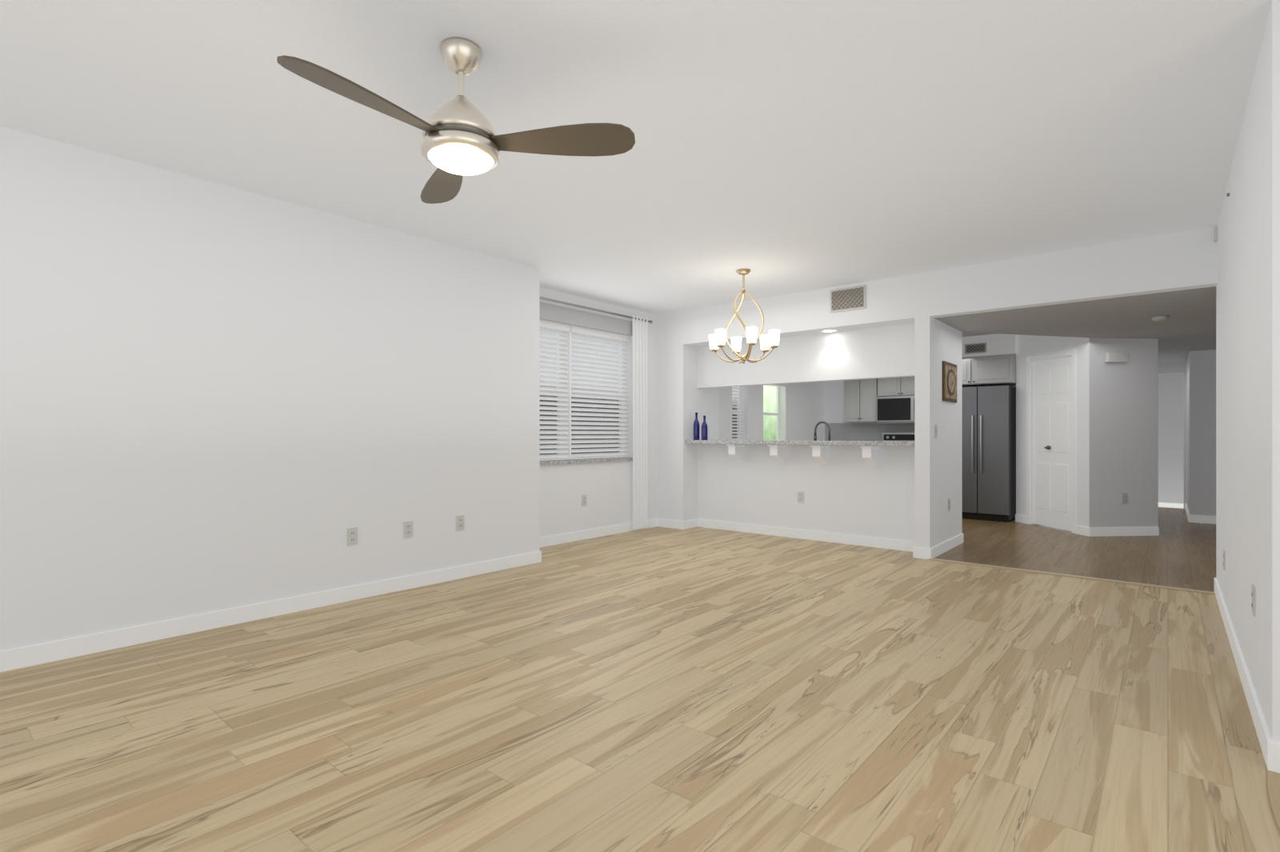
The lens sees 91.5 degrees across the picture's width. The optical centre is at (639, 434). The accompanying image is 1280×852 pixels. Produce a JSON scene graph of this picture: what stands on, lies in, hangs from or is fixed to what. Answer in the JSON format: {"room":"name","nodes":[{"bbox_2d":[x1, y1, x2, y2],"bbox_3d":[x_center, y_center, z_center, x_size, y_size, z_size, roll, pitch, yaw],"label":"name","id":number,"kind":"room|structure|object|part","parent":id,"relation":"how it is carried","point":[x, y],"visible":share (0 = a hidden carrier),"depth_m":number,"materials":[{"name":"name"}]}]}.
{"room":"empty living room","nodes":[
{"label":"empty living room","id":0,"kind":"room"},
{"bbox_2d":[0,126,539,651],"bbox_3d":[-3.452,-0.170,3.081,0.750,2.600,7.050,0,0,40],"label":"wall","id":1,"kind":"structure","parent":0,"point":[214,397],"depth_m":3.70,"materials":[{"name":"white paint"}]},
{"bbox_2d":[347,527,357,545],"bbox_3d":[-1.962,0.695,4.256,0.009,0.116,0.072,0,0,40],"label":"electrical outlet","id":2,"kind":"object","parent":1,"relation":"attached to","point":[352,536],"visible":1,"depth_m":4.25,"materials":[{"name":"white plastic"}]},
{"bbox_2d":[403,520,412,537],"bbox_3d":[-1.697,0.695,4.570,0.009,0.116,0.072,0,0,40],"label":"electrical outlet","id":3,"kind":"object","parent":1,"relation":"attached to","point":[407,529],"visible":1,"depth_m":4.57,"materials":[{"name":"white plastic"}]},
{"bbox_2d":[456,515,463,530],"bbox_3d":[-1.413,0.695,4.906,0.009,0.116,0.072,0,0,40],"label":"electrical outlet","id":4,"kind":"object","parent":1,"relation":"attached to","point":[459,522],"visible":1,"depth_m":4.90,"materials":[{"name":"white plastic"}]},
{"bbox_2d":[0,503,1279,772],"bbox_3d":[2.276,1.083,4.034,7.870,0.095,15.900,0,0,40],"label":"baseboard","id":5,"kind":"structure","parent":1,"relation":"attached to","point":[30,655],"depth_m":3.99,"materials":[{"name":"white wood"}]},
{"bbox_2d":[0,0,1271,315],"bbox_3d":[-0.482,-1.520,2.063,7.000,0.100,9.730,0,0,40],"label":"ceiling","id":6,"kind":"structure","parent":0,"point":[781,147],"depth_m":2.89,"materials":[{"name":"paint"}]},
{"bbox_2d":[276,36,635,203],"bbox_3d":[-0.783,-1.244,2.312,1.171,0.453,1.087,0,0,40],"label":"ceiling fan","id":7,"kind":"object","parent":6,"relation":"hanging from","point":[461,138],"visible":1,"depth_m":2.31,"materials":[{"name":"silver metal"}]},
{"bbox_2d":[708,268,779,363],"bbox_3d":[0.928,-1.050,5.591,0.633,0.840,0.633,0,0,40],"label":"chandelier","id":8,"kind":"object","parent":6,"relation":"hanging from","point":[718,339],"visible":1,"depth_m":5.55,"materials":[{"name":"white glass"}]},
{"bbox_2d":[0,507,1279,851],"bbox_3d":[2.463,1.165,4.465,8.400,0.089,17.200,0,0,40],"label":"floor","id":9,"kind":"structure","parent":0,"point":[672,690],"depth_m":2.52,"materials":[{"name":"brown wood"}]},
{"bbox_2d":[882,432,914,441],"bbox_3d":[4.266,0.550,10.222,0.750,1.160,0.646,0,0,40],"label":"range","id":10,"kind":"object","parent":9,"relation":"on","point":[909,437],"visible":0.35,"depth_m":10.46,"materials":[{"name":"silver metal"}]},
{"bbox_2d":[962,384,1015,522],"bbox_3d":[4.611,0.247,8.563,0.910,1.765,0.826,0,0,40],"label":"fridge","id":11,"kind":"object","parent":9,"relation":"on","point":[989,453],"visible":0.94,"depth_m":8.17,"materials":[{"name":"grey metal"}]},
{"bbox_3d":[1.998,0.675,7.144,2.626,0.910,0.648,0,0,40],"label":"sink","id":12,"kind":"object","parent":9,"relation":"on","visible":0},
{"bbox_2d":[813,420,830,440],"bbox_3d":[2.110,0.033,7.120,0.265,0.370,0.056,0,0,40],"label":"faucet","id":13,"kind":"object","parent":12,"relation":"on","point":[815,430],"visible":0.52,"depth_m":7.13,"materials":[{"name":"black metal"}]},
{"bbox_2d":[539,287,823,537],"bbox_3d":[0.995,-0.170,8.769,0.200,2.600,7.380,0,0,40],"label":"wall","id":14,"kind":"structure","parent":0,"point":[606,488],"depth_m":7.31,"materials":[{"name":"white paint"}]},
{"bbox_2d":[539,328,623,458],"bbox_3d":[-0.771,-0.445,6.749,0.050,1.430,1.755,0,0,40],"label":"window","id":15,"kind":"structure","parent":14,"relation":"in","point":[562,354],"depth_m":6.94,"materials":[{"name":"white"}]},
{"bbox_3d":[-0.790,-0.445,6.765,0.001,1.430,1.755,0,0,40],"label":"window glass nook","id":16,"kind":"part","parent":15,"relation":"part of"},
{"bbox_2d":[539,320,629,460],"bbox_3d":[-0.702,-0.445,6.691,0.060,1.421,1.735,0,0,40],"label":"blinds","id":17,"kind":"object","parent":15,"relation":"attached to","point":[570,330],"visible":0.79,"depth_m":6.76,"materials":[{"name":"white plastic"}]},
{"bbox_2d":[581,494,586,506],"bbox_3d":[-0.600,0.710,6.720,0.009,0.116,0.072,0,0,40],"label":"outlet","id":18,"kind":"object","parent":14,"relation":"attached to","point":[583,500],"visible":1,"depth_m":6.72,"materials":[{"name":"white plastic"}]},
{"bbox_2d":[539,457,632,464],"bbox_3d":[-0.694,0.287,6.685,0.150,0.035,1.815,0,0,40],"label":"window sill","id":19,"kind":"structure","parent":14,"relation":"attached to","point":[569,462],"depth_m":6.69,"materials":[{"name":"stone"}]},
{"bbox_2d":[539,296,652,529],"bbox_3d":[-0.553,-0.140,6.703,0.098,2.480,2.125,0,0,40],"label":"curtain","id":20,"kind":"object","parent":14,"relation":"hanging from","point":[636,327],"visible":1,"depth_m":7.27,"materials":[{"name":"white fabric"}]},
{"bbox_2d":[732,385,779,439],"bbox_3d":[1.754,-0.330,9.738,0.050,0.920,1.660,0,0,40],"label":"window","id":21,"kind":"structure","parent":14,"relation":"in","point":[777,414],"depth_m":10.18,"materials":[{"name":"white"}]},
{"bbox_2d":[732,387,745,439],"bbox_3d":[1.428,-0.330,9.215,0.045,0.823,0.420,0,0,40],"label":"window blinds","id":22,"kind":"object","parent":21,"relation":"attached to","point":[738,414],"visible":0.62,"depth_m":9.24,"materials":[{"name":"white plastic"}]},
{"bbox_3d":[1.735,-0.330,9.754,0.001,0.920,1.660,0,0,40],"label":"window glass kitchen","id":23,"kind":"part","parent":21,"relation":"part of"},
{"bbox_2d":[656,311,719,521],"bbox_3d":[0.611,-0.170,7.850,0.400,2.600,0.780,0,0,40],"label":"wall","id":24,"kind":"structure","parent":0,"point":[682,398],"depth_m":7.56,"materials":[{"name":"white paint"}]},
{"bbox_2d":[697,323,914,541],"bbox_3d":[1.749,-0.145,6.849,2.630,2.550,0.120,0,0,40],"label":"wall","id":25,"kind":"structure","parent":0,"point":[848,490],"depth_m":6.67,"materials":[{"name":"white paint"}]},
{"bbox_2d":[685,440,914,467],"bbox_3d":[1.691,0.197,6.780,2.626,0.257,0.460,0,0,40],"label":"countertop","id":26,"kind":"structure","parent":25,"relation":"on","point":[819,451],"depth_m":6.52,"materials":[{"name":"stone"}]},
{"bbox_2d":[693,412,699,439],"bbox_3d":[0.679,-0.099,7.504,0.074,0.330,0.074,0,0,40],"label":"bottle","id":27,"kind":"object","parent":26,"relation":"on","point":[696,430],"visible":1,"depth_m":7.47,"materials":[{"name":"blue glass"}]},
{"bbox_2d":[701,415,707,439],"bbox_3d":[0.765,-0.079,7.405,0.074,0.290,0.074,0,0,40],"label":"bottle","id":28,"kind":"object","parent":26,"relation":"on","point":[704,431],"visible":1,"depth_m":7.38,"materials":[{"name":"blue glass"}]},
{"bbox_2d":[797,491,803,502],"bbox_3d":[1.742,0.680,6.771,0.072,0.116,0.009,0,0,40],"label":"outlet","id":29,"kind":"object","parent":25,"relation":"attached to","point":[800,497],"visible":1,"depth_m":6.77,"materials":[{"name":"white plastic"}]},
{"bbox_2d":[824,380,855,440],"bbox_3d":[4.671,-0.145,10.408,3.300,2.550,0.130,0,0,40],"label":"wall","id":30,"kind":"structure","parent":0,"point":[834,402],"depth_m":11.30,"materials":[{"name":"white paint"}]},
{"bbox_2d":[844,378,875,422],"bbox_3d":[3.854,-0.615,10.777,0.575,0.810,0.330,0,0,40],"label":"upper cabinet","id":31,"kind":"object","parent":30,"relation":"attached to","point":[860,395],"depth_m":10.65,"materials":[{"name":"white wood"}]},
{"bbox_2d":[824,422,914,440],"bbox_3d":[4.613,0.006,10.362,3.230,0.423,0.012,0,0,40],"label":"tile backsplash","id":32,"kind":"structure","parent":30,"relation":"attached to","point":[865,431],"depth_m":10.95,"materials":[{"name":"white tile"}]},
{"bbox_2d":[876,376,914,396],"bbox_3d":[4.373,-0.825,10.338,0.765,0.390,0.330,0,0,40],"label":"upper cabinet","id":33,"kind":"object","parent":30,"relation":"attached to","point":[902,386],"depth_m":10.27,"materials":[{"name":"white wood"}]},
{"bbox_2d":[876,395,914,423],"bbox_3d":[4.346,-0.403,10.305,0.755,0.445,0.416,0,0,40],"label":"microwave","id":34,"kind":"object","parent":33,"relation":"attached to","point":[895,410],"visible":0.83,"depth_m":10.21,"materials":[{"name":"silver metal"}]},
{"bbox_2d":[914,316,962,548],"bbox_3d":[2.945,-0.145,6.126,0.130,2.550,1.160,0,0,40],"label":"pillar","id":35,"kind":"structure","parent":0,"point":[938,472],"depth_m":5.80,"materials":[{"name":"white paint"}]},
{"bbox_2d":[934,424,937,437],"bbox_3d":[2.742,-0.030,5.774,0.015,0.116,0.072,0,0,40],"label":"light switch","id":36,"kind":"object","parent":35,"relation":"attached to","point":[935,430],"visible":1,"depth_m":5.76,"materials":[{"name":"white plastic"}]},
{"bbox_2d":[948,498,950,511],"bbox_3d":[3.037,0.690,6.127,0.009,0.116,0.072,0,0,40],"label":"outlet","id":37,"kind":"object","parent":35,"relation":"attached to","point":[949,504],"visible":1,"depth_m":6.11,"materials":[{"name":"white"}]},
{"bbox_2d":[942,360,956,402],"bbox_3d":[3.044,-0.510,6.121,0.028,0.380,0.480,0,0,40],"label":"picture frame","id":38,"kind":"object","parent":35,"relation":"attached to","point":[950,382],"visible":1,"depth_m":6.06,"materials":[{"name":"brown wood"}]},
{"bbox_2d":[691,286,1215,364],"bbox_3d":[5.604,-1.245,8.180,8.400,0.350,7.470,0,0,40],"label":"ceiling","id":39,"kind":"structure","parent":0,"point":[1184,329],"depth_m":5.94,"materials":[{"name":"paint"}]},
{"bbox_2d":[820,328,837,332],"bbox_3d":[1.951,-1.067,6.429,0.170,0.006,0.170,0,0,40],"label":"recessed light","id":40,"kind":"object","parent":39,"relation":"in","point":[829,330],"visible":0.98,"depth_m":6.42,"materials":[{"name":"white"}]},
{"bbox_2d":[1151,315,1168,320],"bbox_3d":[4.712,-1.051,5.654,0.120,0.038,0.120,0,0,40],"label":"smoke detector","id":41,"kind":"object","parent":39,"relation":"attached to","point":[1160,318],"visible":1,"depth_m":5.62,"materials":[{"name":"white plastic"}]},
{"bbox_2d":[962,333,1015,357],"bbox_3d":[4.671,-1.235,8.641,1.020,0.370,0.670,0,0,40],"label":"wall","id":42,"kind":"structure","parent":0,"point":[997,344],"depth_m":8.21,"materials":[{"name":"white paint"}]},
{"bbox_2d":[964,342,986,354],"bbox_3d":[4.486,-1.150,8.344,0.260,0.130,0.023,0,0,40],"label":"air vent","id":43,"kind":"object","parent":42,"relation":"attached to","point":[975,348],"visible":1,"depth_m":8.34,"materials":[{"name":"white metal"}]},
{"bbox_2d":[1016,334,1089,527],"bbox_3d":[4.992,-0.145,7.516,0.120,2.550,1.186,0,0,-5],"label":"wall","id":44,"kind":"structure","parent":0,"point":[1030,346],"depth_m":7.50,"materials":[{"name":"white paint"}]},
{"bbox_2d":[1026,348,1076,533],"bbox_3d":[4.954,0.080,7.496,0.070,2.100,0.800,0,0,-5],"label":"door","id":45,"kind":"structure","parent":44,"relation":"attached to","point":[1054,429],"depth_m":7.48,"materials":[{"name":"white wood"}]},
{"bbox_2d":[1044,445,1051,449],"bbox_3d":[4.923,0.160,7.533,0.064,0.054,0.064,0,0,40],"label":"door knob","id":46,"kind":"object","parent":45,"relation":"attached to","point":[1047,447],"visible":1,"depth_m":7.52,"materials":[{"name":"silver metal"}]},
{"bbox_2d":[1088,337,1157,527],"bbox_3d":[5.386,0.030,7.012,0.820,2.200,0.120,0,0,-5],"label":"wall","id":47,"kind":"structure","parent":0,"point":[1123,426],"depth_m":6.95,"materials":[{"name":"white paint"}]},
{"bbox_2d":[1015,514,1159,536],"bbox_3d":[5.149,1.083,7.316,1.437,0.095,0.857,0,0,40],"label":"baseboard","id":48,"kind":"structure","parent":47,"relation":"attached to","point":[1118,531],"depth_m":6.95,"materials":[{"name":"white wood"}]},
{"bbox_2d":[1104,352,1127,362],"bbox_3d":[5.283,-0.855,6.918,0.240,0.110,0.050,0,0,-5],"label":"door chime","id":49,"kind":"object","parent":47,"relation":"attached to","point":[1116,357],"visible":1,"depth_m":6.89,"materials":[{"name":"white plastic"}]},
{"bbox_2d":[1121,492,1127,503],"bbox_3d":[5.401,0.710,6.949,0.072,0.116,0.009,0,0,-5],"label":"electrical outlet","id":50,"kind":"object","parent":47,"relation":"attached to","point":[1124,498],"visible":1,"depth_m":6.95,"materials":[{"name":"white plastic"}]},
{"bbox_2d":[1157,339,1158,527],"bbox_3d":[5.647,0.030,7.194,0.500,2.200,0.120,0,0,40],"label":"wall","id":51,"kind":"structure","parent":0,"point":[1158,433],"depth_m":7.01,"materials":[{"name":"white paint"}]},
{"bbox_2d":[1158,373,1183,508],"bbox_3d":[8.369,0.030,10.059,2.200,2.200,0.930,0,0,40],"label":"wall","id":52,"kind":"structure","parent":0,"point":[1171,441],"depth_m":10.24,"materials":[{"name":"white paint"}]},
{"bbox_2d":[1158,363,1186,509],"bbox_3d":[7.970,0.030,9.710,1.040,2.200,0.120,0,0,40],"label":"wall","id":53,"kind":"structure","parent":0,"point":[1170,369],"depth_m":9.42,"materials":[{"name":"white paint"}]},
{"bbox_2d":[1186,352,1189,512],"bbox_3d":[7.740,0.030,8.725,0.120,2.200,1.680,0,0,40],"label":"wall","id":54,"kind":"structure","parent":0,"point":[1188,433],"depth_m":8.53,"materials":[{"name":"white paint"}]},
{"bbox_2d":[1189,349,1215,516],"bbox_3d":[8.251,0.030,7.115,2.980,2.200,0.120,0,0,40],"label":"wall","id":55,"kind":"structure","parent":0,"point":[1202,433],"depth_m":7.95,"materials":[{"name":"white paint"}]},
{"bbox_2d":[1216,0,1279,743],"bbox_3d":[3.196,-0.170,3.263,0.130,2.600,3.150,0,0,40],"label":"wall","id":56,"kind":"structure","parent":0,"point":[1248,413],"depth_m":2.54,"materials":[{"name":"white paint"}]},
{"bbox_2d":[683,227,1217,345],"bbox_3d":[2.387,-1.270,5.923,4.800,0.400,0.130,0,0,40],"label":"header","id":57,"kind":"object","parent":56,"relation":"attached to","point":[1182,261],"visible":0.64,"depth_m":5.29,"materials":[{"name":"white paint"}]},
{"bbox_2d":[829,284,865,312],"bbox_3d":[2.034,-1.327,6.122,0.355,0.225,0.023,0,0,40],"label":"air vent","id":58,"kind":"object","parent":57,"relation":"attached to","point":[848,298],"visible":1,"depth_m":6.11,"materials":[{"name":"white metal"}]},
{"bbox_2d":[1213,192,1229,242],"bbox_3d":[3.700,-1.405,3.976,0.020,0.100,1.130,0,0,40],"label":"sensor","id":59,"kind":"object","parent":56,"relation":"attached to","point":[1215,234],"visible":1,"depth_m":4.36,"materials":[{"name":"white plastic"}]},
{"bbox_2d":[1223,549,1225,570],"bbox_3d":[3.585,0.770,3.831,0.009,0.116,0.072,0,0,40],"label":"electrical outlet","id":60,"kind":"object","parent":56,"relation":"attached to","point":[1224,560],"visible":1,"depth_m":3.80,"materials":[{"name":"white plastic"}]},
{"bbox_2d":[1251,584,1255,616],"bbox_3d":[2.481,0.670,2.525,0.009,0.116,0.072,0,0,40],"label":"electrical outlet","id":61,"kind":"object","parent":56,"relation":"attached to","point":[1254,600],"visible":1,"depth_m":2.50,"materials":[{"name":"white plastic"}]},
{"bbox_3d":[4.929,-0.145,8.947,1.020,2.550,0.130,0,0,40],"label":"wall","id":62,"kind":"structure","parent":0,"visible":0},
{"bbox_2d":[962,353,1015,387],"bbox_3d":[4.662,-0.858,8.631,1.010,0.376,0.687,0,0,40],"label":"upper cabinet","id":63,"kind":"object","parent":62,"relation":"attached to","point":[990,370],"visible":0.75,"depth_m":8.26,"materials":[{"name":"white wood"}]}
]}

